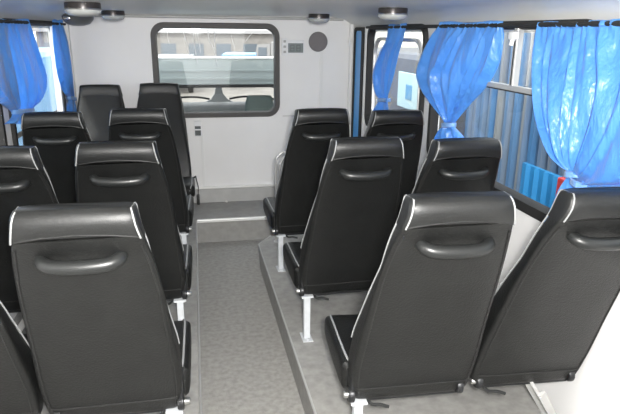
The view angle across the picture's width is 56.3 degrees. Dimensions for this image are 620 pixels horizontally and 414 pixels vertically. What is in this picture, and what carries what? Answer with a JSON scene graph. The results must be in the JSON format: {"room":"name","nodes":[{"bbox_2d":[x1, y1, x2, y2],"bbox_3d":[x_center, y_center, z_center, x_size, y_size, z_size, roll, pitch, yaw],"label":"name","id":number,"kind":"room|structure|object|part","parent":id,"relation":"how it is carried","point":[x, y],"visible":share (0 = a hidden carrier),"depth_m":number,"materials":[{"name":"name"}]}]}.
{"room":"vehicle interior","nodes":[
{"label":"vehicle interior","id":0,"kind":"room"},
{"bbox_2d":[2,28,67,320],"bbox_3d":[-1.435,0.247,1.914,0.050,1.860,6.600,-3,17,-11],"label":"wall","id":1,"kind":"structure","parent":0,"point":[5,110],"depth_m":3.29,"materials":[{"name":"white plastic"}]},
{"bbox_2d":[0,104,7,145],"bbox_3d":[-1.533,-0.378,2.422,0.062,0.830,1.450,-3,17,-11],"label":"window","id":2,"kind":"structure","parent":1,"relation":"in","point":[3,137],"depth_m":3.12,"materials":[{"name":"grey rubber"}]},
{"bbox_2d":[0,19,46,123],"bbox_3d":[-1.690,-0.773,3.377,0.078,0.628,1.195,-3,17,-11],"label":"curtain","id":3,"kind":"object","parent":1,"relation":"hanging from","point":[23,76],"visible":0.88,"depth_m":3.33,"materials":[{"name":"blue fabric"}]},
{"bbox_2d":[0,19,65,25],"bbox_3d":[-1.668,-1.005,3.136,0.019,0.020,3.300,-3,17,-11],"label":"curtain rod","id":4,"kind":"structure","parent":1,"relation":"attached to","point":[1,20],"depth_m":3.68,"materials":[{"name":"black plastic"}]},
{"bbox_2d":[2,18,66,144],"bbox_3d":[-1.841,-0.833,3.914,0.052,0.830,1.430,-3,17,-11],"label":"window","id":5,"kind":"structure","parent":1,"relation":"in","point":[14,133],"depth_m":4.39,"materials":[{"name":"white plastic"}]},
{"bbox_2d":[52,19,76,111],"bbox_3d":[-1.931,-1.030,4.617,0.090,0.887,0.509,-3,17,-11],"label":"curtain","id":6,"kind":"object","parent":1,"relation":"hanging from","point":[60,42],"visible":0.88,"depth_m":4.49,"materials":[{"name":"blue fabric"}]},
{"bbox_2d":[63,21,76,106],"bbox_3d":[-2.010,-0.758,4.973,0.045,1.600,0.060,-3,17,-11],"label":"trim","id":7,"kind":"structure","parent":1,"relation":"attached to","point":[66,27],"depth_m":4.80,"materials":[{"name":"white plastic"}]},
{"bbox_2d":[13,200,274,413],"bbox_3d":[-0.206,0.984,2.388,2.470,0.200,6.600,-3,17,-11],"label":"floor","id":8,"kind":"structure","parent":0,"point":[251,229],"depth_m":4.95,"materials":[{"name":"grey carpet"}]},
{"bbox_2d":[0,301,43,413],"bbox_3d":[-1.140,0.460,1.891,0.460,1.106,0.742,-3,17,-11],"label":"seat","id":9,"kind":"object","parent":8,"relation":"on","point":[20,393],"visible":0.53,"depth_m":1.84,"materials":[{"name":"black leather"}]},
{"bbox_2d":[20,334,43,401],"bbox_3d":[-1.181,0.610,2.123,0.450,0.148,0.373,-3,17,-11],"label":"cushion","id":10,"kind":"object","parent":9,"relation":"on","point":[25,335],"depth_m":2.21,"materials":[{"name":"black leather"}]},
{"bbox_2d":[0,145,58,332],"bbox_3d":[-1.309,0.203,2.736,0.460,1.106,0.742,-3,17,-10],"label":"seat","id":11,"kind":"object","parent":8,"relation":"on","point":[24,181],"visible":0.48,"depth_m":2.38,"materials":[{"name":"black leather"}]},
{"bbox_3d":[-1.244,-0.082,2.308,0.241,0.051,0.078,-3,17,-10],"label":"grab handle","id":12,"kind":"part","parent":11,"relation":"part of","materials":[{"name":"black plastic"}]},
{"bbox_3d":[-1.426,0.605,2.821,0.259,0.284,0.136,4,17,11],"label":"leg","id":13,"kind":"part","parent":11,"relation":"part of","materials":[{"name":"grey metal"}]},
{"bbox_2d":[21,111,91,202],"bbox_3d":[-1.489,-0.088,3.685,0.460,1.109,0.742,-2,17,-9],"label":"seat","id":14,"kind":"object","parent":8,"relation":"on","point":[56,135],"visible":0.35,"depth_m":3.27,"materials":[{"name":"black leather"}]},
{"bbox_3d":[-1.433,-0.374,3.256,0.241,0.051,0.078,-2,17,-9],"label":"grab handle","id":15,"kind":"part","parent":14,"relation":"part of","materials":[{"name":"black plastic"}]},
{"bbox_2d":[8,202,191,413],"bbox_3d":[-0.666,0.428,1.978,0.488,1.093,0.746,-3,17,-10],"label":"seat","id":16,"kind":"object","parent":8,"relation":"on","point":[103,336],"visible":1,"depth_m":1.71,"materials":[{"name":"black leather"}]},
{"bbox_3d":[-0.613,0.150,1.550,0.241,0.051,0.078,-3,17,-10],"label":"grab handle","id":17,"kind":"part","parent":16,"relation":"part of","materials":[{"name":"black plastic"}]},
{"bbox_3d":[-0.691,0.673,2.192,0.410,0.035,0.330,-3,17,-10],"label":"seat frame","id":18,"kind":"part","parent":16,"relation":"part of","materials":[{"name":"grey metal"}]},
{"bbox_3d":[-0.486,0.832,2.110,0.060,0.241,0.060,-3,17,-10],"label":"leg","id":19,"kind":"part","parent":16,"relation":"part of","materials":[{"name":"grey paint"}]},
{"bbox_2d":[174,320,191,395],"bbox_3d":[-0.684,0.585,2.216,0.450,0.149,0.373,-3,17,-10],"label":"cushion","id":20,"kind":"object","parent":16,"relation":"on","point":[183,327],"depth_m":2.19,"materials":[{"name":"black leather"}]},
{"bbox_2d":[77,84,124,140],"bbox_3d":[-1.652,-0.365,4.569,0.460,1.122,0.739,-3,17,-11],"label":"seat","id":21,"kind":"object","parent":8,"relation":"on","point":[95,101],"visible":0.23,"depth_m":4.66,"materials":[{"name":"black leather"}]},
{"bbox_2d":[74,140,192,320],"bbox_3d":[-0.836,0.168,2.821,0.488,1.099,0.746,-2,17,-10],"label":"seat","id":22,"kind":"object","parent":8,"relation":"on","point":[117,170],"visible":0.66,"depth_m":2.46,"materials":[{"name":"black leather"}]},
{"bbox_3d":[-0.786,-0.112,2.392,0.241,0.051,0.078,-2,17,-10],"label":"grab handle","id":23,"kind":"part","parent":22,"relation":"part of","materials":[{"name":"black plastic"}]},
{"bbox_3d":[-0.655,0.574,2.952,0.060,0.242,0.060,-2,17,-10],"label":"leg","id":24,"kind":"part","parent":22,"relation":"part of","materials":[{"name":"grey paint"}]},
{"bbox_2d":[183,244,192,290],"bbox_3d":[-0.852,0.326,3.060,0.450,0.150,0.373,-2,17,-10],"label":"cushion","id":25,"kind":"object","parent":22,"relation":"on","point":[187,251],"depth_m":3.00,"materials":[{"name":"black leather"}]},
{"bbox_2d":[108,108,193,243],"bbox_3d":[-1.022,-0.125,3.769,0.488,1.105,0.747,-2,17,-9],"label":"seat","id":26,"kind":"object","parent":8,"relation":"on","point":[153,124],"visible":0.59,"depth_m":3.37,"materials":[{"name":"black leather"}]},
{"bbox_3d":[-0.978,-0.406,3.339,0.241,0.052,0.078,-2,17,-9],"label":"grab handle","id":27,"kind":"part","parent":26,"relation":"part of","materials":[{"name":"black plastic"}]},
{"bbox_3d":[-0.842,0.285,3.898,0.060,0.244,0.060,-2,17,-9],"label":"leg","id":28,"kind":"part","parent":26,"relation":"part of","materials":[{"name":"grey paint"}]},
{"bbox_2d":[187,195,193,226],"bbox_3d":[-1.035,0.035,4.008,0.450,0.150,0.373,-2,17,-9],"label":"cushion","id":29,"kind":"object","parent":26,"relation":"on","point":[190,200],"depth_m":3.93,"materials":[{"name":"black leather"}]},
{"bbox_2d":[137,83,199,204],"bbox_3d":[-1.165,-0.401,4.657,0.516,1.116,0.739,-3,17,-11],"label":"seat","id":30,"kind":"object","parent":8,"relation":"on","point":[151,95],"visible":0.48,"depth_m":4.75,"materials":[{"name":"black leather"}]},
{"bbox_3d":[-1.222,-0.529,4.778,0.460,0.795,0.388,-3,17,-11],"label":"backrest","id":31,"kind":"part","parent":30,"relation":"part of","materials":[{"name":"black leather"}]},
{"bbox_2d":[183,177,194,196],"bbox_3d":[-1.130,-0.134,4.552,0.450,0.152,0.373,-3,17,-11],"label":"cushion","id":32,"kind":"object","parent":30,"relation":"on","point":[189,182],"depth_m":4.43,"materials":[{"name":"black leather"}]},
{"bbox_2d":[196,220,201,413],"bbox_3d":[-0.382,0.980,2.050,0.012,0.012,6.035,-3,17,-11],"label":"trim","id":33,"kind":"structure","parent":8,"relation":"attached to","point":[198,315],"depth_m":3.08,"materials":[{"name":"grey metal"}]},
{"bbox_2d":[197,216,266,222],"bbox_3d":[-0.469,0.097,4.981,0.985,0.025,0.033,-3,17,-11],"label":"trim","id":34,"kind":"structure","parent":8,"relation":"attached to","point":[255,217],"depth_m":4.93,"materials":[{"name":"white metal"}]},
{"bbox_2d":[69,14,349,186],"bbox_3d":[-0.831,-0.781,5.264,2.470,1.900,0.050,-3,17,-11],"label":"wall","id":35,"kind":"structure","parent":0,"point":[237,150],"depth_m":5.25,"materials":[{"name":"white plastic"}]},
{"bbox_2d":[194,121,201,136],"bbox_3d":[-1.008,-0.704,5.208,0.066,0.140,0.035,-3,17,-11],"label":"wall socket","id":36,"kind":"object","parent":35,"relation":"attached to","point":[197,124],"visible":1,"depth_m":5.20,"materials":[{"name":"white plastic"}]},
{"bbox_2d":[201,133,205,185],"bbox_3d":[-0.979,-0.429,5.310,0.025,0.495,0.010,-3,17,-11],"label":"trim","id":37,"kind":"structure","parent":35,"relation":"attached to","point":[202,137],"depth_m":5.31,"materials":[{"name":"white"}]},
{"bbox_2d":[150,22,279,117],"bbox_3d":[-0.816,-1.198,5.114,1.107,0.815,0.058,-3,17,-11],"label":"window","id":38,"kind":"structure","parent":35,"relation":"in","point":[156,28],"depth_m":5.07,"materials":[{"name":"grey rubber"}]},
{"bbox_2d":[94,14,343,20],"bbox_3d":[-0.816,-1.628,4.976,2.270,0.030,0.025,-3,17,-11],"label":"trim","id":39,"kind":"structure","parent":35,"relation":"attached to","point":[126,15],"depth_m":4.97,"materials":[{"name":"white plastic"}]},
{"bbox_2d":[193,186,274,202],"bbox_3d":[-0.832,-0.120,5.428,2.450,0.138,0.040,-3,17,-11],"label":"baseboard","id":40,"kind":"structure","parent":35,"relation":"attached to","point":[243,193],"depth_m":5.43,"materials":[{"name":"grey plastic"}]},
{"bbox_2d":[195,183,277,188],"bbox_3d":[-0.829,-0.186,5.401,2.450,0.018,0.033,-3,17,-11],"label":"trim","id":41,"kind":"structure","parent":35,"relation":"attached to","point":[251,185],"depth_m":5.42,"materials":[{"name":"white"}]},
{"bbox_2d":[282,38,303,55],"bbox_3d":[-0.153,-1.424,5.162,0.198,0.156,0.035,-3,17,-11],"label":"display","id":42,"kind":"object","parent":35,"relation":"attached to","point":[288,46],"visible":1,"depth_m":5.15,"materials":[{"name":"white plastic"}]},
{"bbox_2d":[309,32,327,51],"bbox_3d":[0.073,-1.482,5.199,0.174,0.174,0.017,-3,17,-11],"label":"wall speaker","id":43,"kind":"object","parent":35,"relation":"attached to","point":[318,41],"visible":1,"depth_m":5.19},
{"bbox_2d":[319,51,322,107],"bbox_3d":[0.096,-0.840,5.403,0.032,1.250,0.008,-3,17,-11],"label":"trim","id":44,"kind":"structure","parent":35,"relation":"attached to","point":[321,52],"depth_m":5.30,"materials":[{"name":"white"}]},
{"bbox_2d":[179,87,273,101],"bbox_3d":[-3.841,-2.869,19.645,80.000,0.100,80.000,-3,17,-11],"label":"floor","id":45,"kind":"structure","parent":0,"point":[234,91],"depth_m":28.60,"materials":[{"name":"concrete"}]},
{"bbox_2d":[16,48,56,144],"bbox_3d":[-4.364,-0.544,7.255,1.370,2.620,7.000,-3,17,-11],"label":"van","id":46,"kind":"object","parent":45,"relation":"on","point":[48,103],"visible":0.02,"depth_m":9.06,"materials":[{"name":"paint"}]},
{"bbox_2d":[32,28,272,55],"bbox_3d":[-5.827,-11.920,44.118,26.400,3.000,8.500,-3,17,-11],"label":"warehouse","id":47,"kind":"object","parent":45,"relation":"on","point":[176,44],"visible":0.2,"depth_m":39.76,"materials":[{"name":"grey"}]},
{"bbox_2d":[158,54,194,92],"bbox_3d":[-6.812,-6.862,29.539,1.840,1.750,4.200,-1,17,-7],"label":"truck","id":48,"kind":"object","parent":45,"relation":"on","point":[190,90],"visible":0.06,"depth_m":28.39,"materials":[{"name":"grey paint"}]},
{"bbox_2d":[158,56,273,111],"bbox_3d":[-1.195,-0.519,7.149,2.430,2.697,2.622,-3,17,-11],"label":"vehicle","id":49,"kind":"object","parent":45,"relation":"on","point":[228,71],"visible":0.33,"depth_m":5.63,"materials":[{"name":"teal paint"}]},
{"bbox_3d":[-0.950,-0.579,5.834,2.350,1.780,0.050,-3,17,-11],"label":"panel","id":50,"kind":"part","parent":49,"relation":"part of","materials":[{"name":"teal paint"}]},
{"bbox_3d":[-0.524,-0.854,6.023,0.328,0.605,0.160,-3,17,-11],"label":"driver seat","id":51,"kind":"part","parent":49,"relation":"part of","materials":[{"name":"grey fabric"}]},
{"bbox_2d":[222,52,256,55],"bbox_3d":[-3.948,-7.882,33.005,1.840,1.750,4.200,-1,17,-4],"label":"truck","id":52,"kind":"object","parent":45,"relation":"on","point":[225,53],"visible":0.02,"depth_m":31.21,"materials":[{"name":"blue paint"}]},
{"bbox_2d":[256,42,272,55],"bbox_3d":[-0.983,-9.169,36.409,5.000,2.300,1.840,11,20,30],"label":"truck","id":53,"kind":"object","parent":45,"relation":"on","point":[262,49],"visible":0.02,"depth_m":36.33,"materials":[{"name":"grey paint"}]},
{"bbox_2d":[376,32,422,46],"bbox_3d":[4.679,-5.698,18.328,5.900,6.250,16.500,-3,17,-11],"label":"building","id":54,"kind":"object","parent":45,"relation":"on","point":[418,35],"visible":0.02,"depth_m":15.08,"materials":[{"name":"beige"}]},
{"bbox_2d":[375,47,466,135],"bbox_3d":[2.049,-0.837,8.308,2.022,2.700,3.900,-3,17,-11],"label":"bus","id":55,"kind":"object","parent":45,"relation":"on","point":[403,92],"visible":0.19,"depth_m":7.26,"materials":[{"name":"grey paint"}]},
{"bbox_2d":[464,33,565,191],"bbox_3d":[2.296,0.352,3.009,0.130,3.500,6.575,-3,17,-11],"label":"corrugated metal wall","id":56,"kind":"structure","parent":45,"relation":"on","point":[505,116],"depth_m":5.16,"materials":[{"name":"blue metal"}]},
{"bbox_2d":[519,162,561,207],"bbox_3d":[1.776,0.737,4.376,0.060,1.960,1.060,-3,17,-11],"label":"panel","id":57,"kind":"object","parent":45,"relation":"on","point":[538,184],"visible":0.19,"depth_m":4.38,"materials":[{"name":"blue"}]},
{"bbox_2d":[555,177,565,195],"bbox_3d":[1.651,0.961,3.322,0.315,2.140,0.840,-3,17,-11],"label":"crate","id":58,"kind":"object","parent":45,"relation":"on","point":[560,181],"visible":0.09,"depth_m":3.36,"materials":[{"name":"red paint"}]},
{"bbox_2d":[198,239,304,413],"bbox_3d":[-0.207,1.104,2.424,2.470,0.050,6.600,-3,17,-11],"label":"floor","id":59,"kind":"structure","parent":0,"point":[246,369],"depth_m":3.40,"materials":[{"name":"grey plastic"}]},
{"bbox_2d":[0,0,619,32],"bbox_3d":[-0.194,-0.684,1.909,2.530,0.190,6.650,-3,17,-11],"label":"ceiling","id":60,"kind":"structure","parent":0,"point":[359,13],"depth_m":2.88,"materials":[{"name":"white plastic"}]},
{"bbox_2d":[62,14,93,25],"bbox_3d":[-1.787,-1.449,4.467,0.236,0.100,0.236,-3,17,-11],"label":"pod","id":61,"kind":"object","parent":60,"relation":"attached to","point":[69,19],"visible":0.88,"depth_m":4.39,"materials":[{"name":"grey plastic"}]},
{"bbox_2d":[63,2,101,16],"bbox_3d":[-1.110,-0.966,2.835,0.180,0.067,0.180,-3,17,-11],"label":"ceiling light","id":62,"kind":"object","parent":60,"relation":"attached to","point":[81,9],"visible":0.97,"depth_m":2.77,"materials":[{"name":"grey plastic"}]},
{"bbox_2d":[101,10,124,20],"bbox_3d":[-1.367,-1.329,4.025,0.165,0.067,0.165,-3,17,-11],"label":"ceiling light","id":63,"kind":"object","parent":60,"relation":"attached to","point":[112,15],"visible":0.98,"depth_m":3.96,"materials":[{"name":"grey"}]},
{"bbox_2d":[308,14,329,22],"bbox_3d":[0.067,-1.395,4.295,0.165,0.067,0.165,-3,17,-11],"label":"ceiling light","id":64,"kind":"object","parent":60,"relation":"attached to","point":[314,18],"visible":0.95,"depth_m":4.24,"materials":[{"name":"grey"}]},
{"bbox_2d":[377,7,407,20],"bbox_3d":[0.442,-1.029,3.099,0.165,0.067,0.165,-3,17,-11],"label":"ceiling light","id":65,"kind":"object","parent":60,"relation":"attached to","point":[386,13],"visible":0.98,"depth_m":3.04,"materials":[{"name":"grey"}]},
{"bbox_2d":[259,234,540,413],"bbox_3d":[0.607,1.100,2.033,1.017,0.200,5.556,-3,17,-11],"label":"floor","id":66,"kind":"structure","parent":0,"point":[325,388],"depth_m":2.76,"materials":[{"name":"grey plastic"}]},
{"bbox_2d":[274,150,285,242],"bbox_3d":[0.086,-0.090,4.378,0.730,0.710,0.070,-3,17,-11],"label":"handrail","id":67,"kind":"object","parent":66,"relation":"on","point":[284,151],"visible":0.2,"depth_m":4.25,"materials":[{"name":"grey metal"}]},
{"bbox_3d":[0.086,-0.078,4.381,0.651,0.676,0.017,-3,17,-11],"label":"rail","id":68,"kind":"part","parent":67,"relation":"part of","materials":[{"name":"grey metal"}]},
{"bbox_2d":[258,236,316,413],"bbox_3d":[0.164,1.026,1.921,0.121,0.012,5.558,-3,17,-11],"label":"trim","id":69,"kind":"structure","parent":66,"relation":"attached to","point":[284,321],"depth_m":3.05,"materials":[{"name":"silver metal"}]},
{"bbox_2d":[263,108,349,271],"bbox_3d":[-0.021,-0.131,3.820,0.488,1.108,0.747,-3,17,-13],"label":"seat","id":70,"kind":"object","parent":66,"relation":"on","point":[287,213],"visible":0.62,"depth_m":3.55,"materials":[{"name":"black leather"}]},
{"bbox_2d":[263,197,275,228],"bbox_3d":[-0.082,0.032,4.050,0.450,0.151,0.373,-3,17,-13],"label":"cushion","id":71,"kind":"object","parent":70,"relation":"on","point":[268,202],"depth_m":3.95,"materials":[{"name":"black leather"}]},
{"bbox_3d":[-0.198,0.297,3.881,0.060,0.244,0.060,-3,17,-13],"label":"leg","id":72,"kind":"part","parent":70,"relation":"part of","materials":[{"name":"grey paint"}]},
{"bbox_3d":[-0.198,0.412,3.911,0.052,0.013,0.100,-3,17,-13],"label":"foot plate","id":73,"kind":"part","parent":70,"relation":"part of","materials":[{"name":"grey paint"}]},
{"bbox_3d":[0.028,-0.168,3.648,0.460,0.789,0.388,-3,17,-13],"label":"backrest","id":74,"kind":"part","parent":70,"relation":"part of","materials":[{"name":"black leather"}]},
{"bbox_3d":[0.070,-0.415,3.398,0.241,0.052,0.078,-3,17,-13],"label":"grab handle","id":75,"kind":"part","parent":70,"relation":"part of","materials":[{"name":"black plastic"}]},
{"bbox_2d":[283,136,403,342],"bbox_3d":[0.159,0.139,2.946,0.488,1.102,0.746,-3,17,-12],"label":"seat","id":76,"kind":"object","parent":66,"relation":"on","point":[351,222],"visible":0.86,"depth_m":2.72,"materials":[{"name":"black leather"}]},
{"bbox_2d":[283,242,301,287],"bbox_3d":[0.100,0.300,3.176,0.450,0.150,0.373,-3,17,-12],"label":"cushion","id":77,"kind":"object","parent":76,"relation":"on","point":[291,250],"depth_m":3.08,"materials":[{"name":"black leather"}]},
{"bbox_3d":[-0.019,0.678,3.038,0.052,0.013,0.100,-3,17,-12],"label":"foot plate","id":78,"kind":"part","parent":76,"relation":"part of","materials":[{"name":"grey paint"}]},
{"bbox_3d":[-0.019,0.564,3.008,0.060,0.243,0.060,-3,17,-12],"label":"leg","id":79,"kind":"part","parent":76,"relation":"part of","materials":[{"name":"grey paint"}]},
{"bbox_3d":[0.053,0.463,2.974,0.090,0.027,0.022,5,17,14],"label":"recline lever","id":80,"kind":"part","parent":76,"relation":"part of","materials":[{"name":"black plastic"}]},
{"bbox_3d":[0.123,0.387,3.158,0.410,0.035,0.330,-3,17,-12],"label":"seat frame","id":81,"kind":"part","parent":76,"relation":"part of","materials":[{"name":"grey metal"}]},
{"bbox_3d":[0.206,0.102,2.774,0.460,0.785,0.388,-3,17,-12],"label":"backrest","id":82,"kind":"part","parent":76,"relation":"part of","materials":[{"name":"black leather"}]},
{"bbox_3d":[0.246,-0.143,2.524,0.241,0.051,0.078,-3,17,-12],"label":"grab handle","id":83,"kind":"part","parent":76,"relation":"part of","materials":[{"name":"black plastic"}]},
{"bbox_2d":[364,109,423,227],"bbox_3d":[0.449,-0.137,3.913,0.460,1.109,0.742,-3,17,-12],"label":"seat","id":84,"kind":"object","parent":66,"relation":"on","point":[406,124],"visible":0.44,"depth_m":3.48,"materials":[{"name":"black leather"}]},
{"bbox_3d":[0.522,-0.423,3.487,0.241,0.051,0.078,-3,17,-12],"label":"grab handle","id":85,"kind":"part","parent":84,"relation":"part of","materials":[{"name":"black plastic"}]},
{"bbox_2d":[325,191,515,413],"bbox_3d":[0.356,0.399,2.096,0.488,1.101,0.747,-2,17,-9],"label":"seat","id":86,"kind":"object","parent":66,"relation":"on","point":[420,326],"visible":1,"depth_m":1.85,"materials":[{"name":"black leather"}]},
{"bbox_2d":[325,314,360,388],"bbox_3d":[0.307,0.559,2.329,0.450,0.150,0.373,-2,17,-9],"label":"cushion","id":87,"kind":"object","parent":86,"relation":"on","point":[338,328],"depth_m":2.26,"materials":[{"name":"black leather"}]},
{"bbox_3d":[0.174,0.820,2.168,0.060,0.243,0.060,-2,17,-9],"label":"leg","id":88,"kind":"part","parent":86,"relation":"part of","materials":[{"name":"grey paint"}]},
{"bbox_3d":[0.246,0.721,2.129,0.090,0.027,0.022,6,18,18],"label":"recline lever","id":89,"kind":"part","parent":86,"relation":"part of","materials":[{"name":"black plastic"}]},
{"bbox_3d":[0.328,0.646,2.310,0.410,0.035,0.330,-2,17,-9],"label":"seat frame","id":90,"kind":"part","parent":86,"relation":"part of","materials":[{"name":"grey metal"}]},
{"bbox_3d":[0.393,0.362,1.921,0.460,0.784,0.388,-2,17,-9],"label":"backrest","id":91,"kind":"part","parent":86,"relation":"part of","materials":[{"name":"black leather"}]},
{"bbox_3d":[0.423,0.118,1.669,0.241,0.051,0.078,-2,17,-9],"label":"grab handle","id":92,"kind":"part","parent":86,"relation":"part of","materials":[{"name":"black plastic"}]},
{"bbox_2d":[411,137,501,193],"bbox_3d":[0.630,0.133,3.039,0.460,1.102,0.742,-3,17,-11],"label":"seat","id":93,"kind":"object","parent":66,"relation":"on","point":[451,164],"visible":0.33,"depth_m":2.59,"materials":[{"name":"black leather"}]},
{"bbox_3d":[0.662,0.089,2.863,0.460,0.773,0.388,-3,17,-11],"label":"backrest","id":94,"kind":"part","parent":93,"relation":"part of","materials":[{"name":"black leather"}]},
{"bbox_3d":[0.700,-0.151,2.614,0.241,0.051,0.078,-3,17,-11],"label":"grab handle","id":95,"kind":"part","parent":93,"relation":"part of","materials":[{"name":"black plastic"}]},
{"bbox_2d":[469,187,619,413],"bbox_3d":[0.824,0.390,2.187,0.487,1.128,0.742,-1,17,-10],"label":"seat","id":96,"kind":"object","parent":66,"relation":"on","point":[544,320],"visible":0.82,"depth_m":1.95,"materials":[{"name":"black leather"}]},
{"bbox_3d":[0.701,0.699,2.213,0.090,0.029,0.022,6,18,17],"label":"recline lever","id":97,"kind":"part","parent":96,"relation":"part of","materials":[{"name":"black plastic"}]},
{"bbox_3d":[0.796,0.626,2.398,0.384,0.035,0.330,-1,17,-10],"label":"seat frame","id":98,"kind":"part","parent":96,"relation":"part of","materials":[{"name":"grey metal"}]},
{"bbox_3d":[0.932,0.786,2.313,0.255,0.289,0.135,-10,20,-31],"label":"leg","id":99,"kind":"part","parent":96,"relation":"part of","materials":[{"name":"white metal"}]},
{"bbox_3d":[0.899,0.102,1.761,0.241,0.051,0.078,-1,17,-10],"label":"grab handle","id":100,"kind":"part","parent":96,"relation":"part of","materials":[{"name":"black plastic"}]},
{"bbox_2d":[354,27,619,413],"bbox_3d":[1.039,0.132,2.381,0.050,1.860,6.600,-3,17,-11],"label":"wall","id":101,"kind":"structure","parent":0,"point":[595,388],"depth_m":2.24,"materials":[{"name":"white plastic"}]},
{"bbox_2d":[347,24,353,136],"bbox_3d":[0.360,-0.860,5.393,0.042,1.600,0.065,12,20,32],"label":"trim","id":102,"kind":"structure","parent":101,"relation":"attached to","point":[351,28],"depth_m":5.27,"materials":[{"name":"white"}]},
{"bbox_2d":[351,27,364,136],"bbox_3d":[0.430,-0.800,5.205,0.034,1.555,0.330,-3,17,-11],"label":"door","id":103,"kind":"structure","parent":101,"relation":"in","point":[359,32],"depth_m":5.12,"materials":[{"name":"blue metal"}]},
{"bbox_3d":[0.431,-0.810,5.229,0.022,1.520,0.240,-3,17,-11],"label":"panel","id":104,"kind":"part","parent":103,"relation":"part of","materials":[{"name":"blue paint"}]},
{"bbox_2d":[361,27,367,136],"bbox_3d":[0.463,-0.736,5.021,0.020,1.580,0.045,-3,17,-11],"label":"trim","id":105,"kind":"structure","parent":101,"relation":"attached to","point":[366,30],"depth_m":4.92,"materials":[{"name":"white"}]},
{"bbox_2d":[372,23,406,110],"bbox_3d":[0.562,-0.964,4.277,0.088,0.743,0.707,-3,17,-11],"label":"curtain","id":106,"kind":"object","parent":101,"relation":"hanging from","point":[385,65],"visible":0.91,"depth_m":4.21,"materials":[{"name":"blue fabric"}]},
{"bbox_2d":[364,24,428,125],"bbox_3d":[0.612,-0.916,4.275,0.050,0.830,1.280,-3,17,-11],"label":"window","id":107,"kind":"structure","parent":101,"relation":"in","point":[371,56],"depth_m":4.74,"materials":[{"name":"grey rubber"}]},
{"bbox_3d":[0.619,-0.882,4.266,0.024,0.700,1.040,-3,17,-11],"label":"frame","id":108,"kind":"part","parent":107,"relation":"part of","materials":[{"name":"grey metal"}]},
{"bbox_2d":[416,21,503,138],"bbox_3d":[0.776,-0.658,3.184,0.116,0.694,0.900,-3,17,-12],"label":"curtain","id":109,"kind":"object","parent":101,"relation":"hanging from","point":[455,65],"visible":0.95,"depth_m":3.08,"materials":[{"name":"blue fabric"}]},
{"bbox_2d":[366,20,619,28],"bbox_3d":[0.824,-0.926,2.963,0.019,0.020,3.780,-3,17,-11],"label":"curtain rod","id":110,"kind":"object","parent":101,"relation":"attached to","point":[617,22],"depth_m":2.54,"materials":[{"name":"black metal"}]},
{"bbox_2d":[426,19,590,221],"bbox_3d":[0.886,-0.482,2.850,0.080,0.830,1.510,-3,17,-11],"label":"window","id":111,"kind":"structure","parent":101,"relation":"in","point":[538,211],"depth_m":2.60,"materials":[{"name":"grey metal"}]},
{"bbox_3d":[0.890,-0.595,2.816,0.030,0.024,1.420,-3,17,-11],"label":"sash rail","id":112,"kind":"part","parent":111,"relation":"part of","materials":[{"name":"grey metal"}]},
{"bbox_3d":[0.929,-0.672,2.609,0.032,0.265,0.032,-3,17,-11],"label":"sash post","id":113,"kind":"part","parent":111,"relation":"part of","materials":[{"name":"grey metal"}]},
{"bbox_2d":[532,20,603,221],"bbox_3d":[0.960,-0.263,2.268,0.121,0.890,0.505,-3,17,-11],"label":"curtain","id":114,"kind":"object","parent":101,"relation":"hanging from","point":[564,73],"visible":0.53,"depth_m":2.18,"materials":[{"name":"blue fabric"}]},
{"bbox_2d":[569,19,619,187],"bbox_3d":[1.026,-0.295,1.842,0.104,0.601,0.553,-1,17,-5],"label":"curtain","id":115,"kind":"object","parent":101,"relation":"hanging from","point":[598,165],"visible":0.98,"depth_m":1.96,"materials":[{"name":"blue fabric"}]}
]}

